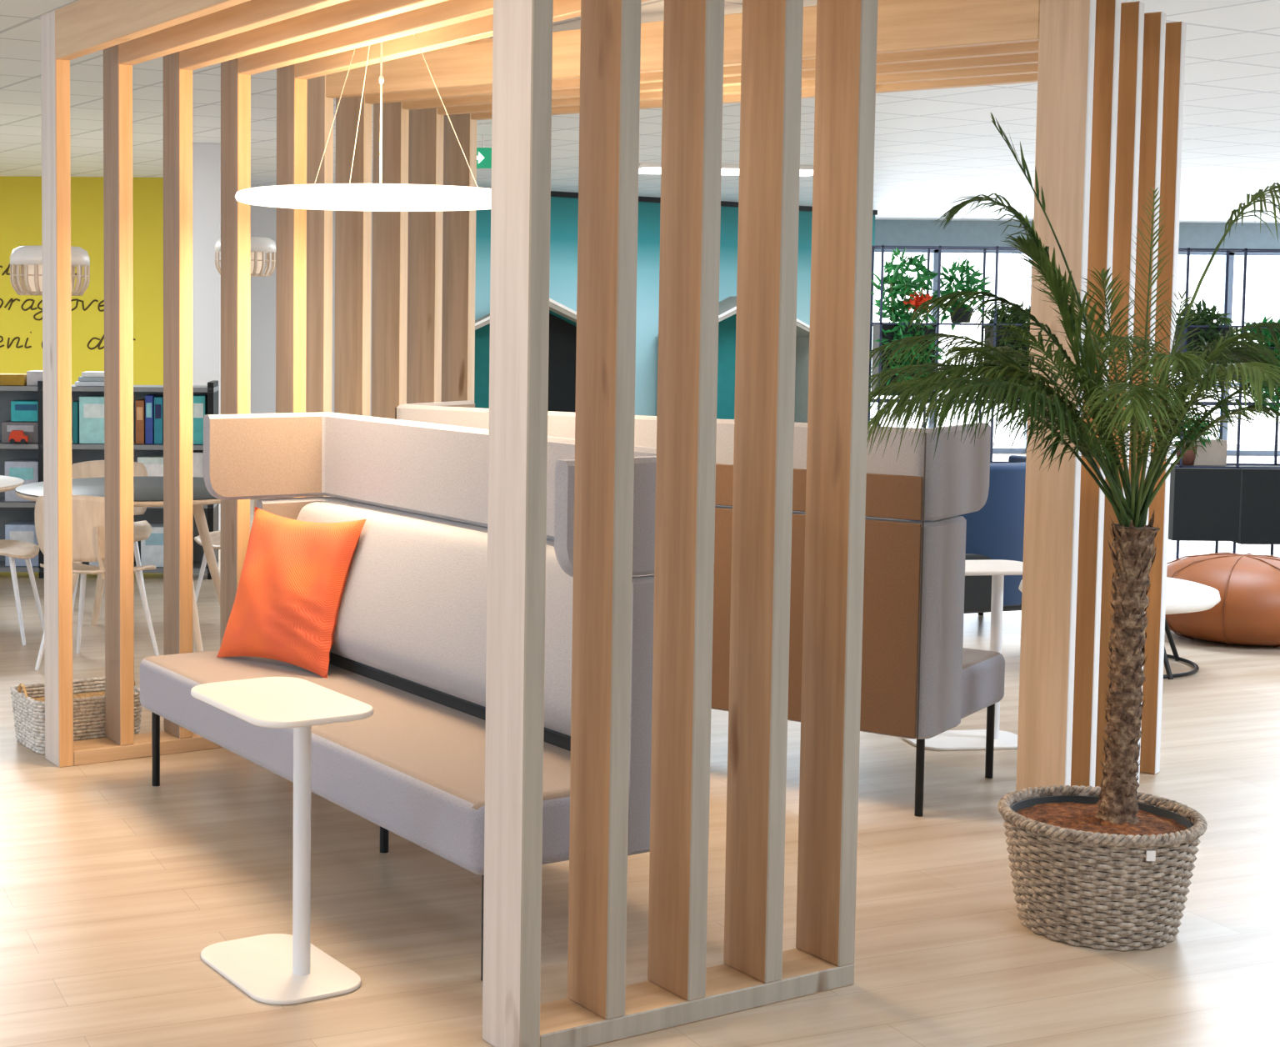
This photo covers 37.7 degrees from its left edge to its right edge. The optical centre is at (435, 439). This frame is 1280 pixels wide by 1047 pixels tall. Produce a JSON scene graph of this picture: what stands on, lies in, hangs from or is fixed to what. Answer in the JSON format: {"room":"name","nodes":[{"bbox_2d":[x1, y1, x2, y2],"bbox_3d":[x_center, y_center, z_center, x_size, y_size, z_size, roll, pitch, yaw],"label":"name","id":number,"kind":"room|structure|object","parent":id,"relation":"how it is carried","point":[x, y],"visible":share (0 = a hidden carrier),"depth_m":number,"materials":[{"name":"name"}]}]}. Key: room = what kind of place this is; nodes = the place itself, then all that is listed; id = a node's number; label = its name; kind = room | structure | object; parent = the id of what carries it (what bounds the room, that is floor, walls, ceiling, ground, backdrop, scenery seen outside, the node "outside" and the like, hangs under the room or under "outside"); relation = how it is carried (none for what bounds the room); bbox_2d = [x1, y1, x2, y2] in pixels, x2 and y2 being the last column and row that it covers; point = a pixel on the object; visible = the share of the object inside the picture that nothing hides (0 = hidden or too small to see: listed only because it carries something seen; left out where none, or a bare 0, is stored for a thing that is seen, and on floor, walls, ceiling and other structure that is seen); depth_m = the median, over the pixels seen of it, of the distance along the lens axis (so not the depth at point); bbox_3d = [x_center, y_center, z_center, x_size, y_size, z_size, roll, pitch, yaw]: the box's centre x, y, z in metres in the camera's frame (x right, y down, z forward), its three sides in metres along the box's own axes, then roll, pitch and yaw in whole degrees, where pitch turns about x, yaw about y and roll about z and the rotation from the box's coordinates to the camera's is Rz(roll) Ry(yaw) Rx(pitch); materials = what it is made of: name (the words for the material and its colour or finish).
{"room":"office lounge","nodes":[
{"label":"office lounge","id":0,"kind":"room"},
{"bbox_2d":[0,175,163,384],"bbox_3d":[-5.642,-0.927,16.153,6.700,2.750,0.150,0,4,0],"label":"wall","id":1,"kind":"structure","parent":0,"point":[20,197],"depth_m":16.04,"materials":[{"name":"paint"}]},
{"bbox_2d":[0,262,135,349],"bbox_3d":[-3.315,-1.152,16.056,1.436,0.902,0.015,0,4,0],"label":"lettering","id":2,"kind":"object","parent":1,"relation":"attached to","point":[6,271],"depth_m":16.05,"materials":[{"name":"paint"}]},
{"bbox_2d":[192,143,220,530],"bbox_3d":[-1.594,-0.668,12.885,0.220,2.750,0.220,0,4,0],"label":"wall pillar","id":3,"kind":"structure","parent":0,"point":[206,157],"depth_m":12.74,"materials":[{"name":"white paint"}]},
{"bbox_2d":[250,205,372,416],"bbox_3d":[-0.841,-0.987,17.649,2.900,2.750,0.150,0,4,0],"label":"wall","id":4,"kind":"structure","parent":0,"point":[263,219],"depth_m":17.57,"materials":[{"name":"white paint"}]},
{"bbox_2d":[0,441,1279,1046],"bbox_3d":[1.992,0.948,10.588,22.000,0.100,27.000,0,4,0],"label":"floor","id":5,"kind":"structure","parent":0,"point":[115,884],"depth_m":5.05,"materials":[{"name":"brown wood"}]},
{"bbox_2d":[0,475,24,492],"bbox_3d":[-2.685,0.568,9.713,1.040,0.704,1.040,0,4,0],"label":"round table","id":6,"kind":"object","parent":5,"relation":"on","point":[7,482],"visible":0.92,"depth_m":9.66,"materials":[{"name":"white paint"}]},
{"bbox_2d":[0,539,44,645],"bbox_3d":[-2.194,0.570,9.042,0.496,0.798,0.450,1,4,2],"label":"shell chair","id":7,"kind":"object","parent":5,"relation":"on","point":[11,548],"visible":0.94,"depth_m":9.07,"materials":[{"name":"beige wood"}]},
{"bbox_2d":[10,676,142,754],"bbox_3d":[-1.331,1.001,6.885,0.434,0.240,0.352,-2,5,-31],"label":"storage basket","id":8,"kind":"object","parent":5,"relation":"on","point":[28,700],"visible":0.52,"depth_m":6.76,"materials":[{"name":"white wicker"}]},
{"bbox_2d":[34,495,159,669],"bbox_3d":[-1.532,0.622,8.364,0.450,0.798,0.496,1,4,14],"label":"shell chair","id":9,"kind":"object","parent":5,"relation":"on","point":[88,512],"visible":0.5,"depth_m":8.15,"materials":[{"name":"beige wood"}]},
{"bbox_2d":[0,380,218,579],"bbox_3d":[-2.697,0.225,11.189,2.740,1.180,0.320,0,4,-1],"label":"bookcase","id":10,"kind":"object","parent":5,"relation":"on","point":[9,511],"visible":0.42,"depth_m":11.31,"materials":[{"name":"black metal"}]},
{"bbox_2d":[0,373,26,385],"bbox_3d":[-2.561,-0.366,11.142,0.220,0.065,0.220,0,4,-1],"label":"storage box","id":11,"kind":"object","parent":10,"relation":"on","point":[19,379],"visible":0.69,"depth_m":11.03,"materials":[{"name":"cardboard"}]},
{"bbox_2d":[8,430,28,444],"bbox_3d":[-2.474,-0.018,10.995,0.110,0.080,0.046,0,4,-1],"label":"toy car","id":12,"kind":"object","parent":10,"relation":"on","point":[15,436],"visible":1,"depth_m":10.98,"materials":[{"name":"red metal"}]},
{"bbox_2d":[1,420,38,443],"bbox_3d":[-2.479,-0.051,11.154,0.220,0.125,0.202,0,4,-2],"label":"storage box","id":13,"kind":"object","parent":10,"relation":"on","point":[30,429],"visible":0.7,"depth_m":11.05,"materials":[{"name":"cardboard"}]},
{"bbox_2d":[10,400,37,421],"bbox_3d":[-2.443,-0.178,11.147,0.180,0.120,0.202,0,4,-1],"label":"storage box","id":14,"kind":"object","parent":13,"relation":"on","point":[21,410],"visible":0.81,"depth_m":11.05,"materials":[{"name":"cardboard"}]},
{"bbox_2d":[5,458,38,501],"bbox_3d":[-2.476,0.241,11.174,0.200,0.240,0.202,0,4,-1],"label":"box","id":15,"kind":"object","parent":10,"relation":"on","point":[27,470],"visible":0.62,"depth_m":11.07,"materials":[{"name":"cardboard"}]},
{"bbox_2d":[5,520,38,565],"bbox_3d":[-2.480,0.625,11.201,0.200,0.250,0.202,0,4,-1],"label":"box","id":16,"kind":"object","parent":10,"relation":"on","point":[25,531],"visible":0.52,"depth_m":11.10,"materials":[{"name":"cardboard"}]},
{"bbox_2d":[26,370,42,385],"bbox_3d":[-2.371,-0.374,11.146,0.130,0.085,0.220,0,4,-2],"label":"storage box","id":17,"kind":"object","parent":10,"relation":"on","point":[32,377],"visible":0.5,"depth_m":11.04,"materials":[{"name":"cardboard"}]},
{"bbox_2d":[72,400,79,443],"bbox_3d":[-2.153,-0.111,11.160,0.030,0.250,0.200,0,4,-2],"label":"book","id":18,"kind":"object","parent":10,"relation":"on","point":[76,403],"visible":0.76,"depth_m":11.06,"materials":[{"name":"paper"}]},
{"bbox_2d":[75,380,104,385],"bbox_3d":[-2.031,-0.342,11.147,0.240,0.026,0.200,0,4,-1],"label":"paper stack","id":19,"kind":"object","parent":10,"relation":"on","point":[77,382],"visible":0.48,"depth_m":11.05,"materials":[{"name":"white paper"}]},
{"bbox_2d":[78,376,104,381],"bbox_3d":[-2.021,-0.370,11.145,0.220,0.026,0.200,0,4,-1],"label":"paper stack","id":20,"kind":"object","parent":19,"relation":"on","point":[80,378],"visible":0.48,"depth_m":11.05,"materials":[{"name":"grey paper"}]},
{"bbox_2d":[81,370,104,376],"bbox_3d":[-2.011,-0.398,11.144,0.200,0.026,0.200,0,4,-2],"label":"paper stack","id":21,"kind":"object","parent":20,"relation":"on","point":[88,373],"visible":0.58,"depth_m":11.04,"materials":[{"name":"white paper"}]},
{"bbox_2d":[79,395,104,443],"bbox_3d":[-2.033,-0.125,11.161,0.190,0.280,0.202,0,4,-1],"label":"book","id":22,"kind":"object","parent":10,"relation":"on","point":[91,407],"visible":0.59,"depth_m":11.06,"materials":[{"name":"paper"}]},
{"bbox_2d":[89,561,99,565],"bbox_3d":[-1.970,0.633,11.214,0.220,0.240,0.202,0,4,-1],"label":"box","id":23,"kind":"object","parent":10,"relation":"on","point":[94,563],"visible":0.08,"depth_m":11.12,"materials":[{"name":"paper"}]},
{"bbox_2d":[135,399,144,444],"bbox_3d":[-1.768,-0.114,11.168,0.050,0.260,0.202,0,4,-1],"label":"book","id":24,"kind":"object","parent":10,"relation":"on","point":[140,403],"visible":0.86,"depth_m":11.07,"materials":[{"name":"paper"}]},
{"bbox_2d":[137,455,163,476],"bbox_3d":[-1.687,0.231,11.194,0.200,0.270,0.202,0,4,-1],"label":"box","id":25,"kind":"object","parent":10,"relation":"on","point":[153,464],"visible":0.23,"depth_m":11.09,"materials":[{"name":"cardboard"}]},
{"bbox_2d":[145,394,156,444],"bbox_3d":[-1.713,-0.128,11.169,0.045,0.290,0.202,0,4,-2],"label":"book","id":26,"kind":"object","parent":10,"relation":"on","point":[149,399],"visible":0.92,"depth_m":11.07,"materials":[{"name":"paper"}]},
{"bbox_2d":[140,523,163,566],"bbox_3d":[-1.670,0.635,11.222,0.200,0.240,0.202,0,4,-1],"label":"box","id":27,"kind":"object","parent":10,"relation":"on","point":[152,548],"visible":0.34,"depth_m":11.12,"materials":[{"name":"cardboard"}]},
{"bbox_2d":[154,395,163,444],"bbox_3d":[-1.659,-0.123,11.171,0.050,0.280,0.202,0,4,-1],"label":"book","id":28,"kind":"object","parent":10,"relation":"on","point":[158,400],"visible":0.81,"depth_m":11.07,"materials":[{"name":"paper"}]},
{"bbox_2d":[192,450,203,477],"bbox_3d":[-1.437,0.218,11.200,0.090,0.300,0.200,0,4,-1],"label":"box","id":29,"kind":"object","parent":10,"relation":"on","point":[197,455],"visible":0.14,"depth_m":11.10,"materials":[{"name":"cardboard"}]},
{"bbox_2d":[192,394,207,444],"bbox_3d":[-1.419,-0.126,11.176,0.080,0.290,0.202,0,4,-2],"label":"book","id":30,"kind":"object","parent":10,"relation":"on","point":[199,401],"visible":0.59,"depth_m":11.08,"materials":[{"name":"paper"}]},
{"bbox_2d":[71,460,151,610],"bbox_3d":[-1.730,0.522,9.808,0.450,0.798,0.496,0,4,-10],"label":"shell chair","id":31,"kind":"object","parent":5,"relation":"on","point":[142,529],"visible":0.23,"depth_m":9.96,"materials":[{"name":"beige wood"}]},
{"bbox_2d":[14,475,256,651],"bbox_3d":[-1.425,0.603,9.083,1.240,0.745,1.240,0,4,0],"label":"round table","id":32,"kind":"object","parent":5,"relation":"on","point":[147,490],"visible":0.48,"depth_m":9.06,"materials":[{"name":"laminate"}]},
{"bbox_2d":[194,497,275,602],"bbox_3d":[-0.961,0.544,9.577,0.496,0.798,0.450,-2,5,-35],"label":"shell chair","id":33,"kind":"object","parent":5,"relation":"on","point":[215,535],"visible":0.05,"depth_m":9.60,"materials":[{"name":"beige wood"}]},
{"bbox_2d":[190,676,373,1004],"bbox_3d":[-0.377,0.957,4.497,0.310,0.672,0.500,-2,5,-31],"label":"side table","id":34,"kind":"object","parent":5,"relation":"on","point":[272,968],"visible":1,"depth_m":4.44,"materials":[{"name":"white paint"}]},
{"bbox_2d":[140,412,715,980],"bbox_3d":[-0.136,0.602,5.481,0.735,1.250,2.180,-2,5,-31],"label":"sofa","id":35,"kind":"object","parent":5,"relation":"on","point":[409,644],"visible":0.53,"depth_m":5.51,"materials":[{"name":"grey fabric"}]},
{"bbox_2d":[216,506,366,678],"bbox_3d":[-0.479,0.493,6.103,0.530,0.500,0.218,4,5,42],"label":"throw cushion","id":36,"kind":"object","parent":35,"relation":"on","point":[294,574],"visible":1,"depth_m":6.01,"materials":[{"name":"orange fabric"}]},
{"bbox_2d":[296,501,654,735],"bbox_3d":[0.030,0.508,5.573,0.234,0.477,2.040,-2,5,-31],"label":"cushion","id":37,"kind":"object","parent":35,"relation":"on","point":[412,616],"depth_m":5.57,"materials":[{"name":"grey fabric"}]},
{"bbox_2d":[40,0,878,1046],"bbox_3d":[-0.183,-0.085,5.451,0.961,2.623,3.103,-2,5,-31],"label":"pergola","id":38,"kind":"object","parent":5,"relation":"on","point":[304,40],"visible":0.84,"depth_m":4.26,"materials":[{"name":"beige wood"}]},
{"bbox_2d":[474,297,576,412],"bbox_3d":[0.880,-0.423,16.613,1.500,1.795,0.634,0,4,-3],"label":"booth","id":39,"kind":"object","parent":5,"relation":"on","point":[562,319],"visible":0.06,"depth_m":16.84,"materials":[{"name":"fabric"}]},
{"bbox_2d":[395,400,1004,816],"bbox_3d":[0.910,0.520,6.804,2.180,1.250,0.742,3,5,37],"label":"sofa","id":40,"kind":"object","parent":5,"relation":"on","point":[919,681],"visible":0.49,"depth_m":5.97,"materials":[{"name":"grey fabric"}]},
{"bbox_2d":[656,295,809,422],"bbox_3d":[2.981,-0.503,18.058,1.500,1.795,0.634,0,4,-14],"label":"booth","id":41,"kind":"object","parent":5,"relation":"on","point":[727,307],"visible":0.14,"depth_m":18.27,"materials":[{"name":"fabric"}]},
{"bbox_2d":[305,0,1186,790],"bbox_3d":[1.006,-0.181,7.011,3.158,2.623,1.043,3,5,37],"label":"pergola","id":42,"kind":"object","parent":5,"relation":"on","point":[1109,75],"visible":0.44,"depth_m":6.24,"materials":[{"name":"brown wood"}]},
{"bbox_2d":[894,455,1025,614],"bbox_3d":[2.780,0.531,9.666,0.878,0.878,0.744,-1,4,-20],"label":"lounge chair","id":43,"kind":"object","parent":5,"relation":"on","point":[996,531],"visible":0.21,"depth_m":9.30,"materials":[{"name":"fabric"}]},
{"bbox_2d":[902,559,1023,750],"bbox_3d":[2.013,0.806,7.000,0.500,0.672,0.310,0,4,-8],"label":"side table","id":44,"kind":"object","parent":5,"relation":"on","point":[973,739],"visible":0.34,"depth_m":6.99,"materials":[{"name":"white paint"}]},
{"bbox_2d":[867,245,1279,559],"bbox_3d":[4.357,-0.255,12.509,3.564,2.080,0.294,0,4,0],"label":"divider","id":45,"kind":"object","parent":5,"relation":"on","point":[882,247],"visible":0.22,"depth_m":12.37,"materials":[{"name":"metal"}]},
{"bbox_2d":[871,324,936,395],"bbox_3d":[3.155,-0.547,12.490,0.368,0.484,0.268,0,4,0],"label":"planter box","id":46,"kind":"object","parent":45,"relation":"on","point":[889,336],"visible":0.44,"depth_m":12.36,"materials":[{"name":"metal"}]},
{"bbox_2d":[870,245,944,395],"bbox_3d":[3.169,-0.802,12.441,0.516,1.010,0.504,0,4,0],"label":"leafy plant","id":47,"kind":"object","parent":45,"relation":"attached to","point":[902,282],"visible":0.59,"depth_m":12.38,"materials":[{"name":"green plant"}]},
{"bbox_2d":[931,255,993,331],"bbox_3d":[3.525,-0.993,12.441,0.471,0.536,0.370,0,4,0],"label":"leafy plant","id":48,"kind":"object","parent":45,"relation":"on","point":[970,281],"visible":0.77,"depth_m":12.43,"materials":[{"name":"plant"}]},
{"bbox_2d":[982,296,1030,391],"bbox_3d":[3.918,-0.604,12.450,0.526,0.718,0.462,0,4,0],"label":"leafy plant","id":49,"kind":"object","parent":45,"relation":"attached to","point":[1027,320],"visible":0.22,"depth_m":12.35,"materials":[{"name":"green plant"}]},
{"bbox_2d":[983,325,1029,399],"bbox_3d":[3.915,-0.525,12.491,0.368,0.494,0.268,0,4,0],"label":"planter box","id":50,"kind":"object","parent":45,"relation":"on","point":[989,339],"visible":0.19,"depth_m":12.36,"materials":[{"name":"metal"}]},
{"bbox_2d":[1175,326,1230,372],"bbox_3d":[5.156,-0.614,12.484,0.308,0.314,0.268,0,4,0],"label":"planter box","id":51,"kind":"object","parent":45,"relation":"on","point":[1189,328],"visible":0.24,"depth_m":12.35,"materials":[{"name":"metal"}]},
{"bbox_2d":[1175,297,1234,394],"bbox_3d":[5.157,-0.629,12.456,0.437,0.660,0.485,0,4,0],"label":"leafy plant","id":52,"kind":"object","parent":45,"relation":"on","point":[1207,317],"visible":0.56,"depth_m":12.37,"materials":[{"name":"green plant"}]},
{"bbox_2d":[1168,464,1279,544],"bbox_3d":[5.561,0.431,12.555,1.270,0.505,0.400,0,4,0],"label":"trough","id":53,"kind":"object","parent":45,"relation":"attached to","point":[1242,506],"visible":0.69,"depth_m":12.36,"materials":[{"name":"metal"}]},
{"bbox_2d":[1175,414,1211,464],"bbox_3d":[5.073,-0.042,12.515,0.373,0.417,0.289,0,4,0],"label":"leafy plant","id":54,"kind":"object","parent":53,"relation":"on","point":[1188,458],"visible":0.16,"depth_m":12.48,"materials":[{"name":"plant"}]},
{"bbox_2d":[1184,439,1227,465],"bbox_3d":[5.229,0.083,12.612,0.280,0.174,0.100,0,4,0],"label":"storage box","id":55,"kind":"object","parent":53,"relation":"on","point":[1216,454],"visible":0.66,"depth_m":12.56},
{"bbox_2d":[1230,314,1279,423],"bbox_3d":[5.748,-0.488,12.473,0.818,0.752,0.499,0,4,0],"label":"leafy plant","id":56,"kind":"object","parent":45,"relation":"on","point":[1266,332],"visible":0.24,"depth_m":12.38,"materials":[{"name":"green plant"}]},
{"bbox_2d":[1230,346,1279,379],"bbox_3d":[5.755,-0.514,12.491,0.708,0.224,0.268,0,4,0],"label":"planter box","id":57,"kind":"object","parent":45,"relation":"on","point":[1270,347],"visible":0.02,"depth_m":12.36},
{"bbox_2d":[997,785,1207,950],"bbox_3d":[1.750,1.127,4.887,0.518,0.316,0.519,0,4,-13],"label":"wicker basket","id":58,"kind":"object","parent":5,"relation":"on","point":[1081,878],"visible":0.95,"depth_m":4.72,"materials":[{"name":"wicker"}]},
{"bbox_2d":[866,111,1279,824],"bbox_3d":[1.747,0.088,4.909,1.416,1.876,1.129,1,4,4],"label":"potted palm","id":59,"kind":"object","parent":58,"relation":"in","point":[1132,542],"visible":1,"depth_m":4.82,"materials":[{"name":"green plant"}]},
{"bbox_2d":[1018,576,1220,679],"bbox_3d":[3.163,0.856,8.596,0.880,0.384,0.880,0,4,0],"label":"coffee table","id":60,"kind":"object","parent":5,"relation":"on","point":[1182,596],"visible":0.28,"depth_m":8.30,"materials":[{"name":"white paint"}]},
{"bbox_2d":[1165,551,1279,647],"bbox_3d":[4.073,0.790,9.353,0.901,0.426,0.901,0,4,0],"label":"pouf","id":61,"kind":"object","parent":5,"relation":"on","point":[1247,612],"visible":0.79,"depth_m":9.03,"materials":[{"name":"orange leather"}]},
{"bbox_2d":[0,0,1279,223],"bbox_3d":[2.017,-1.895,10.394,22.000,0.100,27.000,0,4,0],"label":"ceiling","id":62,"kind":"structure","parent":0,"point":[933,148],"depth_m":11.25,"materials":[{"name":"tile"}]},
{"bbox_2d":[10,245,89,295],"bbox_3d":[-1.819,-1.224,8.738,0.372,1.080,0.372,0,4,0],"label":"pendant","id":63,"kind":"object","parent":62,"relation":"hanging from","point":[30,257],"visible":0.72,"depth_m":8.67,"materials":[{"name":"white paint"}]},
{"bbox_2d":[215,236,275,276],"bbox_3d":[-1.137,-1.454,11.127,0.372,0.935,0.372,0,4,0],"label":"pendant","id":64,"kind":"object","parent":62,"relation":"hanging from","point":[259,246],"visible":0.55,"depth_m":11.05,"materials":[{"name":"white paint"}]},
{"bbox_2d":[235,34,491,211],"bbox_3d":[-0.176,-1.171,6.050,0.950,0.792,0.950,0,4,0],"label":"pendant lamp","id":65,"kind":"object","parent":62,"relation":"hanging from","point":[340,197],"visible":0.86,"depth_m":5.83,"materials":[{"name":"white paint"}]},
{"bbox_2d":[235,183,491,211],"bbox_3d":[-0.179,-0.792,6.075,0.950,0.034,0.950,0,4,0],"label":"diffuser","id":66,"kind":"object","parent":65,"relation":"attached to","point":[340,197],"depth_m":5.79,"materials":[{"name":"white plastic"}]},
{"bbox_2d":[476,134,491,168],"bbox_3d":[0.306,-1.855,11.899,0.170,0.215,0.035,0,4,0],"label":"exit sign","id":67,"kind":"object","parent":62,"relation":"hanging from","point":[483,154],"visible":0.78,"depth_m":11.89,"materials":[{"name":"green plastic"}]},
{"bbox_2d":[638,163,661,174],"bbox_3d":[1.639,-2.084,14.124,0.349,0.035,0.986,0,4,-5],"label":"recessed light","id":68,"kind":"object","parent":62,"relation":"in","point":[643,168],"depth_m":14.11,"materials":[{"name":"white paint"}]},
{"bbox_2d":[721,164,739,174],"bbox_3d":[2.254,-2.080,14.136,0.360,0.035,0.975,0,4,-5],"label":"recessed light","id":69,"kind":"object","parent":62,"relation":"in","point":[727,169],"depth_m":14.12,"materials":[{"name":"white paint"}]},
{"bbox_2d":[638,167,813,176],"bbox_3d":[2.268,-2.083,14.390,1.440,0.006,0.580,0,4,-5],"label":"diffuser","id":70,"kind":"object","parent":69,"relation":"attached to","point":[804,172],"depth_m":14.28,"materials":[{"name":"white plastic"}]},
{"bbox_2d":[800,165,813,176],"bbox_3d":[2.839,-2.081,14.232,0.341,0.035,0.979,0,4,-5],"label":"recessed light","id":71,"kind":"object","parent":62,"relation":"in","point":[805,171],"depth_m":14.21,"materials":[{"name":"white paint"}]},
{"bbox_2d":[475,196,874,415],"bbox_3d":[2.384,-1.003,18.437,5.695,2.730,0.121,-2,5,-36],"label":"wall","id":72,"kind":"structure","parent":0,"point":[564,211],"depth_m":18.09,"materials":[{"name":"paint"}]},
{"bbox_2d":[476,186,877,214],"bbox_3d":[2.410,-2.358,18.324,5.695,0.050,0.130,-2,5,-36],"label":"trim","id":73,"kind":"structure","parent":72,"relation":"attached to","point":[553,193],"depth_m":18.03,"materials":[{"name":"black metal"}]},
{"bbox_2d":[875,220,1279,249],"bbox_3d":[8.771,-2.410,21.957,8.300,0.330,0.150,0,4,0],"label":"wall","id":74,"kind":"structure","parent":0,"point":[887,232],"depth_m":21.88,"materials":[{"name":"paint"}]},
{"bbox_2d":[870,249,936,428],"bbox_3d":[5.340,-1.063,21.965,1.160,2.420,0.180,0,4,0],"label":"window","id":75,"kind":"structure","parent":74,"relation":"in","point":[933,251],"depth_m":21.90,"materials":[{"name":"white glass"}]},
{"bbox_2d":[932,249,1032,453],"bbox_3d":[6.499,-1.053,21.965,1.160,2.420,0.180,0,4,0],"label":"window","id":76,"kind":"structure","parent":74,"relation":"in","point":[995,450],"depth_m":21.95,"materials":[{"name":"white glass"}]},
{"bbox_2d":[1170,251,1231,454],"bbox_3d":[8.819,-1.032,21.965,1.160,2.420,0.180,0,4,0],"label":"window","id":77,"kind":"structure","parent":74,"relation":"in","point":[1179,252],"depth_m":21.91,"materials":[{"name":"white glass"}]},
{"bbox_2d":[1224,251,1279,455],"bbox_3d":[9.979,-1.022,21.965,1.160,2.420,0.180,0,4,0],"label":"window","id":78,"kind":"structure","parent":74,"relation":"in","point":[1262,452],"depth_m":21.95,"materials":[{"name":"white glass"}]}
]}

